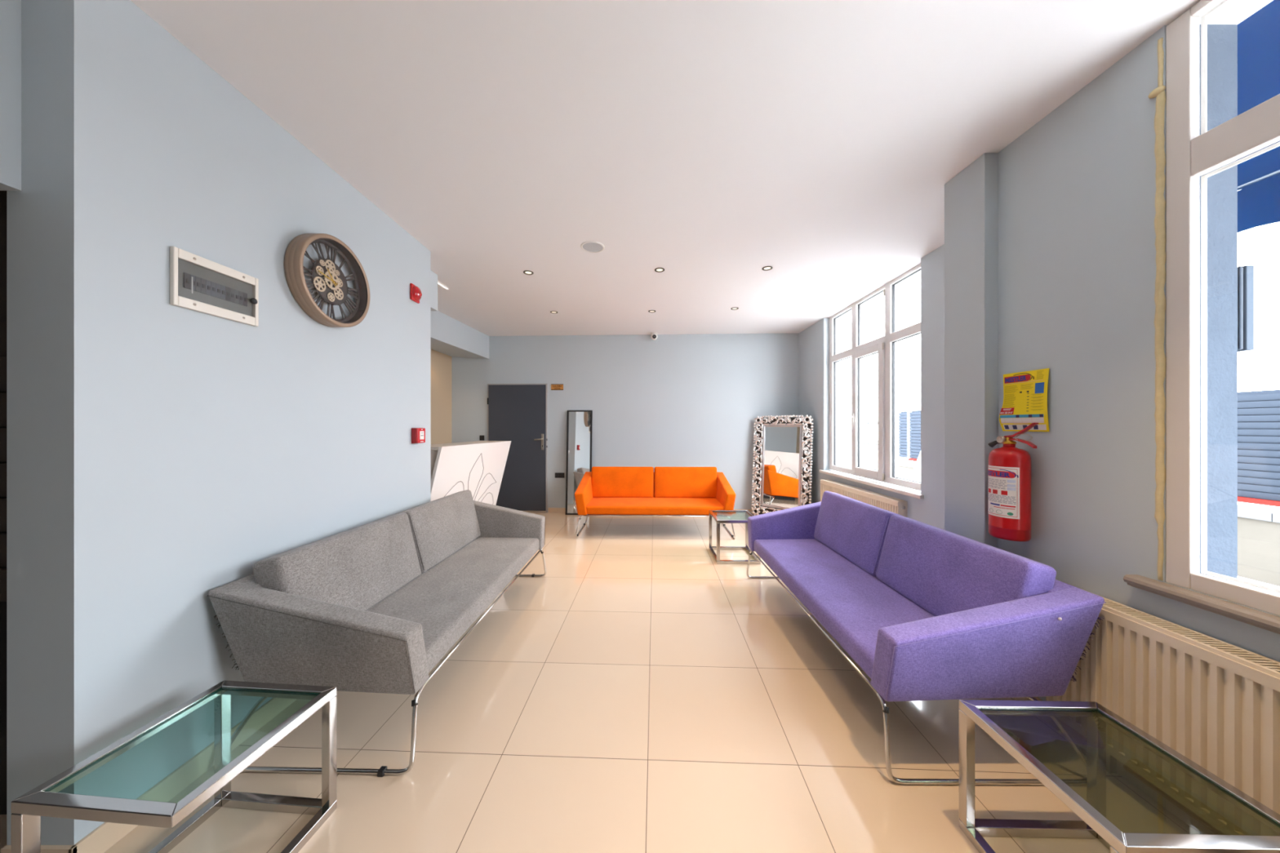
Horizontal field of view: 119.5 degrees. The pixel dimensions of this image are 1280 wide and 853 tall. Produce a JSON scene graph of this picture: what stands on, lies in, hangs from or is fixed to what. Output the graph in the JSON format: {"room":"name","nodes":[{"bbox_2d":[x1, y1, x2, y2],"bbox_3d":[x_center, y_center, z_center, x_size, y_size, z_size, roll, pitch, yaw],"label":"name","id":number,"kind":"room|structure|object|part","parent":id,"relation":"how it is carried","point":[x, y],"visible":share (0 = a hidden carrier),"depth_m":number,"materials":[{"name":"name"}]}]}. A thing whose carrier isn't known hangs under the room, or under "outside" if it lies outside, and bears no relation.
{"room":"lobby","nodes":[
{"label":"lobby","id":0,"kind":"room"},
{"bbox_2d":[0,0,21,191],"bbox_3d":[-2.034,-1.071,-0.636,0.331,0.717,3.528,0,0,0],"label":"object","id":1,"kind":"object","parent":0,"point":[10,10],"visible":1,"depth_m":1.11,"materials":[{"name":"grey paint"}]},
{"bbox_2d":[177,258,252,316],"bbox_3d":[-1.707,-0.550,1.507,0.002,0.140,0.274,0,0,0],"label":"cover","id":2,"kind":"object","parent":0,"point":[200,283],"depth_m":1.49,"materials":[{"name":"grey"}]},
{"bbox_2d":[6,0,431,844],"bbox_3d":[-1.865,-0.039,2.089,0.310,2.780,1.922,0,0,0],"label":"wall","id":3,"kind":"structure","parent":0,"point":[158,451],"depth_m":1.31,"materials":[{"name":"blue paint"}]},
{"bbox_2d":[0,697,297,852],"bbox_3d":[-1.806,1.307,2.083,0.215,0.088,1.934,0,0,0],"label":"floor","id":4,"kind":"structure","parent":3,"relation":"attached to","point":[107,834],"depth_m":1.36,"materials":[{"name":"tile"}]},
{"bbox_2d":[169,246,258,326],"bbox_3d":[-1.697,-0.549,1.507,0.024,0.212,0.303,0,0,0],"label":"electrical panel","id":5,"kind":"object","parent":3,"relation":"attached to","point":[197,283],"visible":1,"depth_m":1.49,"materials":[{"name":"beige plastic"}]},
{"bbox_2d":[284,233,369,327],"bbox_3d":[-1.669,-0.781,2.024,0.079,0.471,0.471,0,0,0],"label":"wall clock","id":6,"kind":"object","parent":3,"relation":"attached to","point":[328,280],"visible":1,"depth_m":1.99,"materials":[{"name":"beige metal"}]},
{"bbox_3d":[-1.677,-0.781,2.024,0.007,0.236,0.236,0,0,0],"label":"plate","id":7,"kind":"part","parent":6,"relation":"part of","materials":[{"name":"brown metal"}]},
{"bbox_2d":[409,283,422,303],"bbox_3d":[-1.694,-1.004,2.818,0.077,0.122,0.094,0,0,28],"label":"fire alarm strobe","id":8,"kind":"object","parent":3,"relation":"attached to","point":[415,295],"visible":1,"depth_m":2.79,"materials":[{"name":"red plastic"}]},
{"bbox_2d":[411,427,425,443],"bbox_3d":[-1.682,0.069,2.836,0.054,0.116,0.100,0,0,0],"label":"fire alarm","id":9,"kind":"object","parent":3,"relation":"attached to","point":[418,434],"visible":1,"depth_m":2.79,"materials":[{"name":"red plastic"}]},
{"bbox_3d":[-1.656,0.067,2.836,0.002,0.064,0.052,0,0,0],"label":"press panel","id":10,"kind":"part","parent":9,"relation":"part of","materials":[{"name":"white plastic"}]},
{"bbox_2d":[318,268,337,286],"bbox_3d":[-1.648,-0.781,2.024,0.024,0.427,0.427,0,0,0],"label":"gear","id":11,"kind":"object","parent":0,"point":[326,277],"depth_m":1.99,"materials":[{"name":"gold metal"}]},
{"bbox_2d":[431,349,451,444],"bbox_3d":[-3.145,0.041,5.375,0.310,2.620,1.250,0,0,0],"label":"wall","id":12,"kind":"structure","parent":0,"point":[441,363],"depth_m":5.62,"materials":[{"name":"beige paint"}]},
{"bbox_2d":[431,311,488,359],"bbox_3d":[-3.392,-1.249,4.733,2.017,0.360,2.414,0,0,0],"label":"ceiling beam","id":13,"kind":"structure","parent":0,"point":[450,336],"depth_m":5.13,"materials":[{"name":"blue paint"}]},
{"bbox_2d":[0,512,1200,852],"bbox_3d":[-0.940,1.411,1.800,7.320,0.120,9.000,0,0,0],"label":"floor","id":14,"kind":"structure","parent":0,"point":[644,692],"depth_m":1.57,"materials":[{"name":"tile"}]},
{"bbox_2d":[0,191,6,814],"bbox_3d":[-2.290,0.101,1.295,0.720,2.500,0.070,0,0,0],"label":"slatted screen","id":15,"kind":"object","parent":14,"relation":"on","point":[2,193],"visible":0.02,"depth_m":1.28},
{"bbox_3d":[-2.290,0.101,1.315,0.720,2.500,0.030,0,0,0],"label":"frame","id":16,"kind":"part","parent":15,"relation":"part of","materials":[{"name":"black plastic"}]},
{"bbox_2d":[10,680,337,852],"bbox_3d":[-1.309,1.136,1.119,0.441,0.430,0.441,0,0,4],"label":"side table","id":17,"kind":"object","parent":14,"relation":"on","point":[27,810],"visible":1,"depth_m":1.17,"materials":[{"name":"silver metal"}]},
{"bbox_3d":[-1.530,1.136,0.930,0.030,0.370,0.030,0,0,4],"label":"leg","id":18,"kind":"part","parent":17,"relation":"part of","materials":[{"name":"silver metal"}]},
{"bbox_3d":[-1.498,1.136,1.340,0.030,0.370,0.030,0,0,4],"label":"leg","id":19,"kind":"part","parent":17,"relation":"part of","materials":[{"name":"silver metal"}]},
{"bbox_3d":[-1.309,1.336,1.119,0.441,0.030,0.441,0,0,4],"label":"frame","id":20,"kind":"part","parent":17,"relation":"part of","materials":[{"name":"silver metal"}]},
{"bbox_3d":[-1.088,1.136,1.308,0.030,0.370,0.030,0,0,4],"label":"leg","id":21,"kind":"part","parent":17,"relation":"part of","materials":[{"name":"silver metal"}]},
{"bbox_2d":[206,489,546,777],"bbox_3d":[-1.263,0.951,2.411,0.807,0.800,1.946,0,0,1],"label":"sofa","id":22,"kind":"object","parent":14,"relation":"on","point":[374,606],"visible":0.98,"depth_m":1.71,"materials":[{"name":"grey fabric"}]},
{"bbox_3d":[-1.288,0.854,1.517,0.796,0.428,0.154,0,0,1],"label":"arm","id":23,"kind":"part","parent":22,"relation":"part of","materials":[{"name":"grey fabric"}]},
{"bbox_3d":[-1.272,1.208,1.502,0.784,0.282,0.108,0,0,1],"label":"sled leg","id":24,"kind":"part","parent":22,"relation":"part of","materials":[{"name":"silver metal"}]},
{"bbox_2d":[252,512,421,610],"bbox_3d":[-1.519,0.763,1.986,0.226,0.424,0.854,0,0,1],"label":"cushion","id":25,"kind":"object","parent":22,"relation":"on","point":[364,566],"depth_m":1.90,"materials":[{"name":"grey fabric"}]},
{"bbox_2d":[395,489,480,573],"bbox_3d":[-1.500,0.763,2.847,0.226,0.424,0.854,0,0,1],"label":"cushion","id":26,"kind":"object","parent":22,"relation":"on","point":[442,528],"depth_m":2.72,"materials":[{"name":"grey fabric"}]},
{"bbox_3d":[-1.208,1.013,2.410,0.646,0.117,1.685,0,0,1],"label":"seat","id":27,"kind":"part","parent":22,"relation":"part of","materials":[{"name":"grey fabric"}]},
{"bbox_3d":[-1.188,1.083,2.410,0.622,0.028,1.720,0,0,1],"label":"rail","id":28,"kind":"part","parent":22,"relation":"part of","materials":[{"name":"silver metal"}]},
{"bbox_3d":[-1.250,0.854,3.306,0.796,0.428,0.154,0,0,1],"label":"arm","id":29,"kind":"part","parent":22,"relation":"part of","materials":[{"name":"grey fabric"}]},
{"bbox_3d":[-1.233,1.208,3.320,0.784,0.282,0.108,0,0,1],"label":"sled leg","id":30,"kind":"part","parent":22,"relation":"part of","materials":[{"name":"silver metal"}]},
{"bbox_2d":[431,440,511,505],"bbox_3d":[-1.890,0.766,4.032,0.400,1.170,1.396,0,0,6],"label":"reception desk","id":31,"kind":"object","parent":14,"relation":"on","point":[477,467],"depth_m":3.89,"materials":[{"name":"white paint"}]},
{"bbox_2d":[431,440,504,449],"bbox_3d":[-1.906,0.196,4.034,0.368,0.030,1.396,0,0,6],"label":"countertop","id":32,"kind":"structure","parent":31,"relation":"on","point":[433,446],"depth_m":3.94,"materials":[{"name":"stone"}]},
{"bbox_2d":[565,410,592,515],"bbox_3d":[-0.942,0.550,5.770,0.395,1.604,0.140,0,0,2],"label":"floor mirror","id":33,"kind":"object","parent":14,"relation":"on","point":[579,423],"visible":0.84,"depth_m":5.78,"materials":[{"name":"black mirror"}]},
{"bbox_2d":[574,466,736,538],"bbox_3d":[0.187,0.951,4.867,1.946,0.800,0.807,0,0,1],"label":"sofa","id":34,"kind":"object","parent":14,"relation":"on","point":[633,491],"visible":0.97,"depth_m":5.00,"materials":[{"name":"orange fabric"}]},
{"bbox_3d":[-0.723,1.208,4.876,0.108,0.282,0.784,0,0,1],"label":"sled leg","id":35,"kind":"part","parent":34,"relation":"part of","materials":[{"name":"silver metal"}]},
{"bbox_3d":[-0.708,0.854,4.893,0.154,0.428,0.796,0,0,1],"label":"arm","id":36,"kind":"part","parent":34,"relation":"part of","materials":[{"name":"orange fabric"}]},
{"bbox_2d":[591,466,653,497],"bbox_3d":[-0.239,0.763,5.123,0.854,0.424,0.226,0,0,1],"label":"cushion","id":37,"kind":"object","parent":34,"relation":"on","point":[606,482],"depth_m":5.05,"materials":[{"name":"orange fabric"}]},
{"bbox_3d":[0.185,1.013,4.812,1.685,0.117,0.646,0,0,1],"label":"seat","id":38,"kind":"part","parent":34,"relation":"part of","materials":[{"name":"orange fabric"}]},
{"bbox_3d":[0.185,1.083,4.792,1.720,0.028,0.622,0,0,1],"label":"rail","id":39,"kind":"part","parent":34,"relation":"part of","materials":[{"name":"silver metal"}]},
{"bbox_3d":[0.185,1.071,4.805,1.638,0.016,0.540,0,0,1],"label":"panel","id":40,"kind":"part","parent":34,"relation":"part of","materials":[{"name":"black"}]},
{"bbox_2d":[653,466,717,497],"bbox_3d":[0.623,0.763,5.104,0.854,0.424,0.226,0,0,1],"label":"cushion","id":41,"kind":"object","parent":34,"relation":"on","point":[668,482],"depth_m":5.03,"materials":[{"name":"orange fabric"}]},
{"bbox_3d":[1.081,0.854,4.853,0.154,0.428,0.796,0,0,1],"label":"arm","id":42,"kind":"part","parent":34,"relation":"part of","materials":[{"name":"orange fabric"}]},
{"bbox_3d":[1.095,1.208,4.836,0.108,0.282,0.784,0,0,1],"label":"sled leg","id":43,"kind":"part","parent":34,"relation":"part of","materials":[{"name":"silver metal"}]},
{"bbox_2d":[708,510,760,564],"bbox_3d":[0.972,1.136,3.890,0.430,0.430,0.450,0,0,0],"label":"side table","id":44,"kind":"object","parent":14,"relation":"on","point":[711,513],"visible":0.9,"depth_m":3.94,"materials":[{"name":"silver metal"}]},
{"bbox_3d":[0.773,1.136,4.101,0.030,0.370,0.030,0,0,0],"label":"leg","id":45,"kind":"part","parent":44,"relation":"part of","materials":[{"name":"silver metal"}]},
{"bbox_3d":[0.771,1.136,3.681,0.030,0.370,0.030,0,0,0],"label":"leg","id":46,"kind":"part","parent":44,"relation":"part of","materials":[{"name":"silver metal"}]},
{"bbox_3d":[0.972,0.936,3.890,0.430,0.030,0.450,0,0,0],"label":"frame","id":47,"kind":"part","parent":44,"relation":"part of","materials":[{"name":"silver metal"}]},
{"bbox_3d":[0.972,1.336,3.890,0.430,0.030,0.450,0,0,0],"label":"frame","id":48,"kind":"part","parent":44,"relation":"part of","materials":[{"name":"silver metal"}]},
{"bbox_3d":[1.173,1.136,4.099,0.030,0.370,0.030,0,0,0],"label":"leg","id":49,"kind":"part","parent":44,"relation":"part of","materials":[{"name":"silver metal"}]},
{"bbox_2d":[751,414,813,515],"bbox_3d":[2.015,0.587,5.350,0.157,1.509,0.891,0,0,-45],"label":"ornate mirror","id":50,"kind":"object","parent":14,"relation":"on","point":[782,455],"visible":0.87,"depth_m":5.35,"materials":[{"name":"grey mirror"}]},
{"bbox_2d":[763,426,799,507],"bbox_3d":[2.026,0.573,5.361,0.530,1.155,0.006,0,-3,45],"label":"mirror glass","id":51,"kind":"object","parent":50,"relation":"attached to","point":[781,445],"depth_m":5.35,"materials":[{"name":"white"}]},
{"bbox_3d":[2.024,0.573,5.359,0.574,1.199,0.022,0,-3,45],"label":"moulding","id":52,"kind":"part","parent":50,"relation":"part of","materials":[{"name":"silver metal"}]},
{"bbox_2d":[746,490,1106,785],"bbox_3d":[1.344,0.951,2.361,0.807,0.800,1.952,0,0,0],"label":"sofa","id":53,"kind":"object","parent":14,"relation":"on","point":[927,612],"visible":0.96,"depth_m":1.64,"materials":[{"name":"purple fabric"}]},
{"bbox_3d":[1.337,1.208,3.274,0.784,0.282,0.108,0,0,0],"label":"sled leg","id":54,"kind":"part","parent":53,"relation":"part of","materials":[{"name":"silver metal"}]},
{"bbox_3d":[1.353,0.854,3.259,0.796,0.428,0.154,0,0,0],"label":"arm","id":55,"kind":"part","parent":53,"relation":"part of","materials":[{"name":"purple fabric"}]},
{"bbox_3d":[1.289,1.013,2.365,0.646,0.117,1.685,0,0,0],"label":"seat","id":56,"kind":"part","parent":53,"relation":"part of","materials":[{"name":"purple fabric"}]},
{"bbox_2d":[813,490,903,576],"bbox_3d":[1.592,0.763,2.794,0.226,0.424,0.854,0,0,0],"label":"cushion","id":57,"kind":"object","parent":53,"relation":"on","point":[855,531],"depth_m":2.67,"materials":[{"name":"purple fabric"}]},
{"bbox_3d":[1.269,1.083,2.365,0.622,0.028,1.720,0,0,0],"label":"rail","id":58,"kind":"part","parent":53,"relation":"part of","materials":[{"name":"silver metal"}]},
{"bbox_2d":[876,514,1056,616],"bbox_3d":[1.589,0.763,1.933,0.226,0.424,0.854,0,0,0],"label":"cushion","id":59,"kind":"object","parent":53,"relation":"on","point":[939,571],"depth_m":1.84,"materials":[{"name":"purple fabric"}]},
{"bbox_3d":[1.330,1.208,1.455,0.784,0.282,0.108,0,0,0],"label":"sled leg","id":60,"kind":"part","parent":53,"relation":"part of","materials":[{"name":"silver metal"}]},
{"bbox_3d":[1.346,0.854,1.470,0.796,0.428,0.154,0,0,0],"label":"arm","id":61,"kind":"part","parent":53,"relation":"part of","materials":[{"name":"purple fabric"}]},
{"bbox_2d":[959,699,1279,852],"bbox_3d":[1.297,1.136,1.035,0.452,0.430,0.442,0,0,1],"label":"side table","id":62,"kind":"object","parent":14,"relation":"on","point":[1095,824],"visible":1,"depth_m":1.17,"materials":[{"name":"silver metal"}]},
{"bbox_3d":[1.090,1.136,1.245,0.030,0.370,0.030,0,0,1],"label":"leg","id":63,"kind":"part","parent":62,"relation":"part of","materials":[{"name":"silver metal"}]},
{"bbox_3d":[1.297,1.336,1.035,0.452,0.030,0.442,0,0,1],"label":"frame","id":64,"kind":"part","parent":62,"relation":"part of","materials":[{"name":"silver metal"}]},
{"bbox_3d":[1.512,1.136,1.237,0.030,0.370,0.030,0,0,1],"label":"leg","id":65,"kind":"part","parent":62,"relation":"part of","materials":[{"name":"silver metal"}]},
{"bbox_3d":[1.082,1.136,0.833,0.030,0.370,0.030,0,0,1],"label":"leg","id":66,"kind":"part","parent":62,"relation":"part of","materials":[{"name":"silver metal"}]},
{"bbox_2d":[1045,590,1279,835],"bbox_3d":[1.812,1.018,0.745,0.099,0.666,1.778,0,0,0],"label":"radiator","id":67,"kind":"object","parent":14,"relation":"on","point":[1215,703],"visible":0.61,"depth_m":1.21,"materials":[{"name":"metal"}]},
{"bbox_2d":[1084,590,1279,678],"bbox_3d":[1.814,0.691,0.745,0.092,0.012,1.750,0,0,0],"label":"grille","id":68,"kind":"object","parent":67,"relation":"attached to","point":[1255,664],"depth_m":1.20,"materials":[{"name":"metal"}]},
{"bbox_2d":[451,333,799,512],"bbox_3d":[-0.300,-0.039,5.950,6.015,2.780,0.250,0,0,2],"label":"wall","id":69,"kind":"structure","parent":0,"point":[688,400],"depth_m":5.81,"materials":[{"name":"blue paint"}]},
{"bbox_2d":[479,435,484,440],"bbox_3d":[-2.500,0.181,5.904,0.075,0.080,0.014,0,0,2],"label":"light switch","id":70,"kind":"object","parent":69,"relation":"attached to","point":[481,437],"visible":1,"depth_m":5.90,"materials":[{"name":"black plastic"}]},
{"bbox_2d":[487,383,547,512],"bbox_3d":[-1.929,0.339,5.843,0.952,2.024,0.093,0,0,2],"label":"door","id":71,"kind":"structure","parent":69,"relation":"in","point":[517,413],"depth_m":5.86,"materials":[{"name":"grey wood"}]},
{"bbox_3d":[-1.524,0.241,5.838,0.040,0.250,0.007,0,0,2],"label":"handle plate","id":72,"kind":"part","parent":71,"relation":"part of","materials":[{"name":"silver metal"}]},
{"bbox_2d":[551,384,563,390],"bbox_3d":[-1.300,-0.617,5.861,0.194,0.094,0.005,0,0,2],"label":"door sign","id":73,"kind":"object","parent":69,"relation":"attached to","point":[553,387],"visible":1,"depth_m":5.86,"materials":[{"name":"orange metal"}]},
{"bbox_2d":[555,472,564,477],"bbox_3d":[-1.260,0.766,5.856,0.150,0.080,0.014,0,0,2],"label":"wall socket","id":74,"kind":"object","parent":69,"relation":"attached to","point":[557,474],"visible":1,"depth_m":5.85,"materials":[{"name":"black plastic"}]},
{"bbox_2d":[548,507,753,514],"bbox_3d":[0.485,1.313,5.789,3.853,0.075,0.011,0,0,2],"label":"baseboard","id":75,"kind":"structure","parent":69,"relation":"attached to","point":[550,509],"depth_m":5.85,"materials":[{"name":"tile"}]},
{"bbox_2d":[129,0,1273,336],"bbox_3d":[-0.940,-1.529,1.800,7.320,0.200,9.000,0,0,0],"label":"ceiling","id":76,"kind":"structure","parent":0,"point":[712,144],"depth_m":1.76,"materials":[{"name":"white paint"}]},
{"bbox_2d":[431,270,437,311],"bbox_3d":[-3.155,-1.259,3.288,2.490,0.340,0.476,0,0,0],"label":"ceiling beam","id":77,"kind":"structure","parent":76,"relation":"attached to","point":[433,276],"depth_m":3.47,"materials":[{"name":"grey paint"}]},
{"bbox_2d":[437,280,448,288],"bbox_3d":[-1.985,-1.419,3.740,0.028,0.020,0.200,0,0,4],"label":"recessed light","id":78,"kind":"object","parent":76,"relation":"in","point":[438,282],"visible":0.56,"depth_m":3.75,"materials":[{"name":"white plastic"}]},
{"bbox_2d":[523,270,533,275],"bbox_3d":[-1.036,-1.426,3.465,0.092,0.006,0.092,0,0,0],"label":"recessed light","id":79,"kind":"object","parent":76,"relation":"in","point":[526,272],"visible":1,"depth_m":3.46,"materials":[{"name":"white metal"}]},
{"bbox_2d":[580,240,604,253],"bbox_3d":[-0.377,-1.425,2.970,0.190,0.008,0.190,0,0,0],"label":"ceiling speaker","id":80,"kind":"object","parent":76,"relation":"attached to","point":[592,246],"visible":1,"depth_m":2.96,"materials":[{"name":"white plastic"}]},
{"bbox_2d":[650,332,657,340],"bbox_3d":[0.218,-1.377,5.718,0.112,0.104,0.115,0,0,0],"label":"security camera","id":81,"kind":"object","parent":76,"relation":"attached to","point":[654,336],"visible":1,"depth_m":5.68,"materials":[{"name":"white plastic"}]},
{"bbox_2d":[654,267,664,272],"bbox_3d":[0.179,-1.426,3.406,0.092,0.006,0.092,0,0,0],"label":"recessed light","id":82,"kind":"object","parent":76,"relation":"in","point":[658,269],"visible":1,"depth_m":3.40,"materials":[{"name":"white metal"}]},
{"bbox_2d":[761,266,773,271],"bbox_3d":[1.149,-1.426,3.370,0.092,0.006,0.092,0,0,0],"label":"recessed light","id":83,"kind":"object","parent":76,"relation":"in","point":[766,268],"visible":1,"depth_m":3.37,"materials":[{"name":"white metal"}]},
{"bbox_2d":[799,244,944,529],"bbox_3d":[2.525,-0.039,4.075,0.240,2.780,3.755,0,0,1],"label":"wall","id":84,"kind":"structure","parent":0,"point":[814,340],"depth_m":3.16,"materials":[{"name":"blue paint"}]},
{"bbox_2d":[820,479,907,517],"bbox_3d":[2.338,1.010,4.029,0.093,0.682,1.408,0,0,-1],"label":"radiator","id":85,"kind":"object","parent":84,"relation":"attached to","point":[895,505],"visible":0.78,"depth_m":3.78,"materials":[{"name":"metal"}]},
{"bbox_2d":[820,479,906,502],"bbox_3d":[2.340,0.675,4.029,0.086,0.012,1.380,0,0,-1],"label":"grille","id":86,"kind":"object","parent":85,"relation":"attached to","point":[855,490],"depth_m":3.88,"materials":[{"name":"metal"}]},
{"bbox_3d":[2.350,0.952,3.339,0.090,0.557,0.003,0,0,-1],"label":"panel","id":87,"kind":"part","parent":85,"relation":"part of","materials":[{"name":"beige metal"}]},
{"bbox_2d":[818,263,924,498],"bbox_3d":[2.450,-0.410,4.038,0.181,2.038,1.835,0,0,1],"label":"window","id":88,"kind":"structure","parent":84,"relation":"in","point":[885,346],"depth_m":3.81,"materials":[{"name":"white plastic"}]},
{"bbox_3d":[2.426,-0.069,4.292,0.064,0.160,0.028,0,0,0],"label":"handle","id":89,"kind":"part","parent":88,"relation":"part of","materials":[{"name":"white plastic"}]},
{"bbox_3d":[2.479,-0.159,4.046,0.052,1.390,0.558,0,0,1],"label":"casement sash","id":90,"kind":"part","parent":88,"relation":"part of","materials":[{"name":"white plastic"}]},
{"bbox_3d":[2.417,0.591,4.039,0.115,0.035,1.835,0,0,1],"label":"sill","id":91,"kind":"part","parent":88,"relation":"part of","materials":[{"name":"stone"}]},
{"bbox_2d":[944,153,998,548],"bbox_3d":[2.199,-0.039,2.078,0.803,2.780,0.258,0,0,0],"label":"wall column","id":92,"kind":"structure","parent":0,"point":[971,196],"depth_m":2.04,"materials":[{"name":"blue paint"}]},
{"bbox_2d":[997,24,1279,700],"bbox_3d":[2.000,0.061,-0.200,0.260,2.980,4.400,0,0,0],"label":"wall","id":93,"kind":"structure","parent":0,"point":[1077,189],"depth_m":1.49,"materials":[{"name":"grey paint"}]},
{"bbox_2d":[987,422,1038,541],"bbox_3d":[1.784,0.259,1.799,0.155,0.554,0.160,0,0,28],"label":"fire extinguisher","id":94,"kind":"object","parent":93,"relation":"attached to","point":[1009,471],"visible":1,"depth_m":1.75,"materials":[{"name":"red metal"}]},
{"bbox_2d":[987,477,1016,504],"bbox_3d":[1.734,0.308,1.806,0.047,0.107,0.136,0,0,0],"label":"print","id":95,"kind":"object","parent":94,"relation":"attached to","point":[1002,491],"depth_m":1.77,"materials":[{"name":"grey paper"}]},
{"bbox_3d":[1.796,0.019,1.761,0.026,0.073,0.120,0,0,-14],"label":"squeeze lever","id":96,"kind":"part","parent":94,"relation":"part of","materials":[{"name":"red metal"}]},
{"bbox_3d":[1.795,0.078,1.764,0.024,0.045,0.115,0,0,-14],"label":"carry handle","id":97,"kind":"part","parent":94,"relation":"part of","materials":[{"name":"red metal"}]},
{"bbox_2d":[999,368,1049,431],"bbox_3d":[1.853,-0.121,1.806,0.024,0.290,0.211,0,0,-2],"label":"poster","id":98,"kind":"object","parent":93,"relation":"attached to","point":[1024,393],"visible":0.98,"depth_m":1.80,"materials":[{"name":"yellow paper"}]},
{"bbox_2d":[1003,370,1044,410],"bbox_3d":[1.858,-0.167,1.811,0.008,0.182,0.187,0,0,-1],"label":"print","id":99,"kind":"object","parent":98,"relation":"on","point":[1024,390],"depth_m":1.81,"materials":[{"name":"yellow paper"}]},
{"bbox_3d":[1.857,-0.179,1.736,0.003,0.049,0.040,0,0,0],"label":"blue panel","id":100,"kind":"part","parent":98,"relation":"part of","materials":[{"name":"blue paper"}]},
{"bbox_2d":[1013,697,1223,834],"bbox_3d":[1.864,1.311,-0.226,0.012,0.080,4.349,0,0,0],"label":"baseboard","id":101,"kind":"structure","parent":93,"relation":"attached to","point":[1188,816],"depth_m":1.35,"materials":[{"name":"tile"}]},
{"bbox_2d":[1123,0,1279,634],"bbox_3d":[1.879,-0.412,0.603,0.122,2.025,1.605,0,0,0],"label":"window","id":102,"kind":"structure","parent":93,"relation":"in","point":[1189,155],"depth_m":1.27,"materials":[{"name":"plastic"}]},
{"bbox_3d":[1.879,0.579,0.603,0.122,0.044,1.605,0,0,0],"label":"sill","id":103,"kind":"part","parent":102,"relation":"part of","materials":[{"name":"stone"}]},
{"bbox_2d":[1236,0,1279,232],"bbox_3d":[2.730,-1.421,0.550,1.206,0.964,3.500,0,0,0],"label":"awning","id":104,"kind":"object","parent":93,"relation":"attached to","point":[1259,34],"visible":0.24,"depth_m":1.73,"materials":[{"name":"blue fabric"}]},
{"bbox_2d":[1237,265,1253,351],"bbox_3d":[2.212,-0.444,1.597,0.165,0.318,0.406,0,0,0],"label":"window","id":105,"kind":"structure","parent":0,"point":[1245,273],"depth_m":1.40,"materials":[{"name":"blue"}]},
{"label":"outside","id":106,"kind":"structure","parent":0,"visible":0},
{"bbox_2d":[842,440,1279,593],"bbox_3d":[16.055,1.601,10.000,27.890,0.200,60.000,0,0,0],"label":"ground","id":107,"kind":"structure","parent":106,"point":[846,445],"depth_m":16.34,"materials":[{"name":"white"}]},
{"bbox_2d":[863,422,914,469],"bbox_3d":[6.600,0.692,9.995,0.040,1.617,2.010,0,0,0],"label":"metal railing","id":108,"kind":"object","parent":107,"relation":"on","point":[872,423],"visible":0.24,"depth_m":10.61,"materials":[{"name":"grey metal"}]},
{"bbox_2d":[909,451,920,481],"bbox_3d":[5.439,0.791,7.232,1.274,1.420,0.500,0,0,-19],"label":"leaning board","id":109,"kind":"object","parent":107,"relation":"on","point":[916,474],"visible":0.07,"depth_m":7.30,"materials":[{"name":"white wood"}]},
{"bbox_2d":[897,462,1279,586],"bbox_3d":[6.125,1.161,3.350,0.310,0.680,10.700,0,0,0],"label":"wall","id":110,"kind":"structure","parent":107,"relation":"on","point":[1258,528],"depth_m":3.63,"materials":[{"name":"white paint"}]},
{"bbox_2d":[897,389,1279,506],"bbox_3d":[6.020,0.191,3.350,0.100,1.120,10.700,0,0,0],"label":"slatted fence","id":111,"kind":"object","parent":110,"relation":"on","point":[1258,411],"visible":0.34,"depth_m":3.65,"materials":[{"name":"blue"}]},
{"bbox_3d":[6.030,0.171,8.680,0.080,1.080,0.040,0,0,0],"label":"post","id":112,"kind":"part","parent":111,"relation":"part of","materials":[{"name":"white"}]},
{"bbox_3d":[6.032,0.181,8.520,0.065,1.060,0.280,0,0,0],"label":"slat panel","id":113,"kind":"part","parent":111,"relation":"part of","materials":[{"name":"grey"}]},
{"bbox_3d":[6.030,0.171,8.340,0.080,1.080,0.040,0,0,0],"label":"post","id":114,"kind":"part","parent":111,"relation":"part of","materials":[{"name":"white"}]},
{"bbox_3d":[6.032,0.181,7.670,0.065,1.060,1.300,0,0,0],"label":"slat panel","id":115,"kind":"part","parent":111,"relation":"part of","materials":[{"name":"grey"}]},
{"bbox_3d":[6.000,0.728,3.150,0.060,0.045,10.300,0,0,0],"label":"rail","id":116,"kind":"part","parent":111,"relation":"part of","materials":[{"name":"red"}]},
{"bbox_3d":[6.032,0.181,4.300,0.065,1.060,1.760,0,0,0],"label":"slat panel","id":117,"kind":"part","parent":111,"relation":"part of","materials":[{"name":"grey"}]}
]}

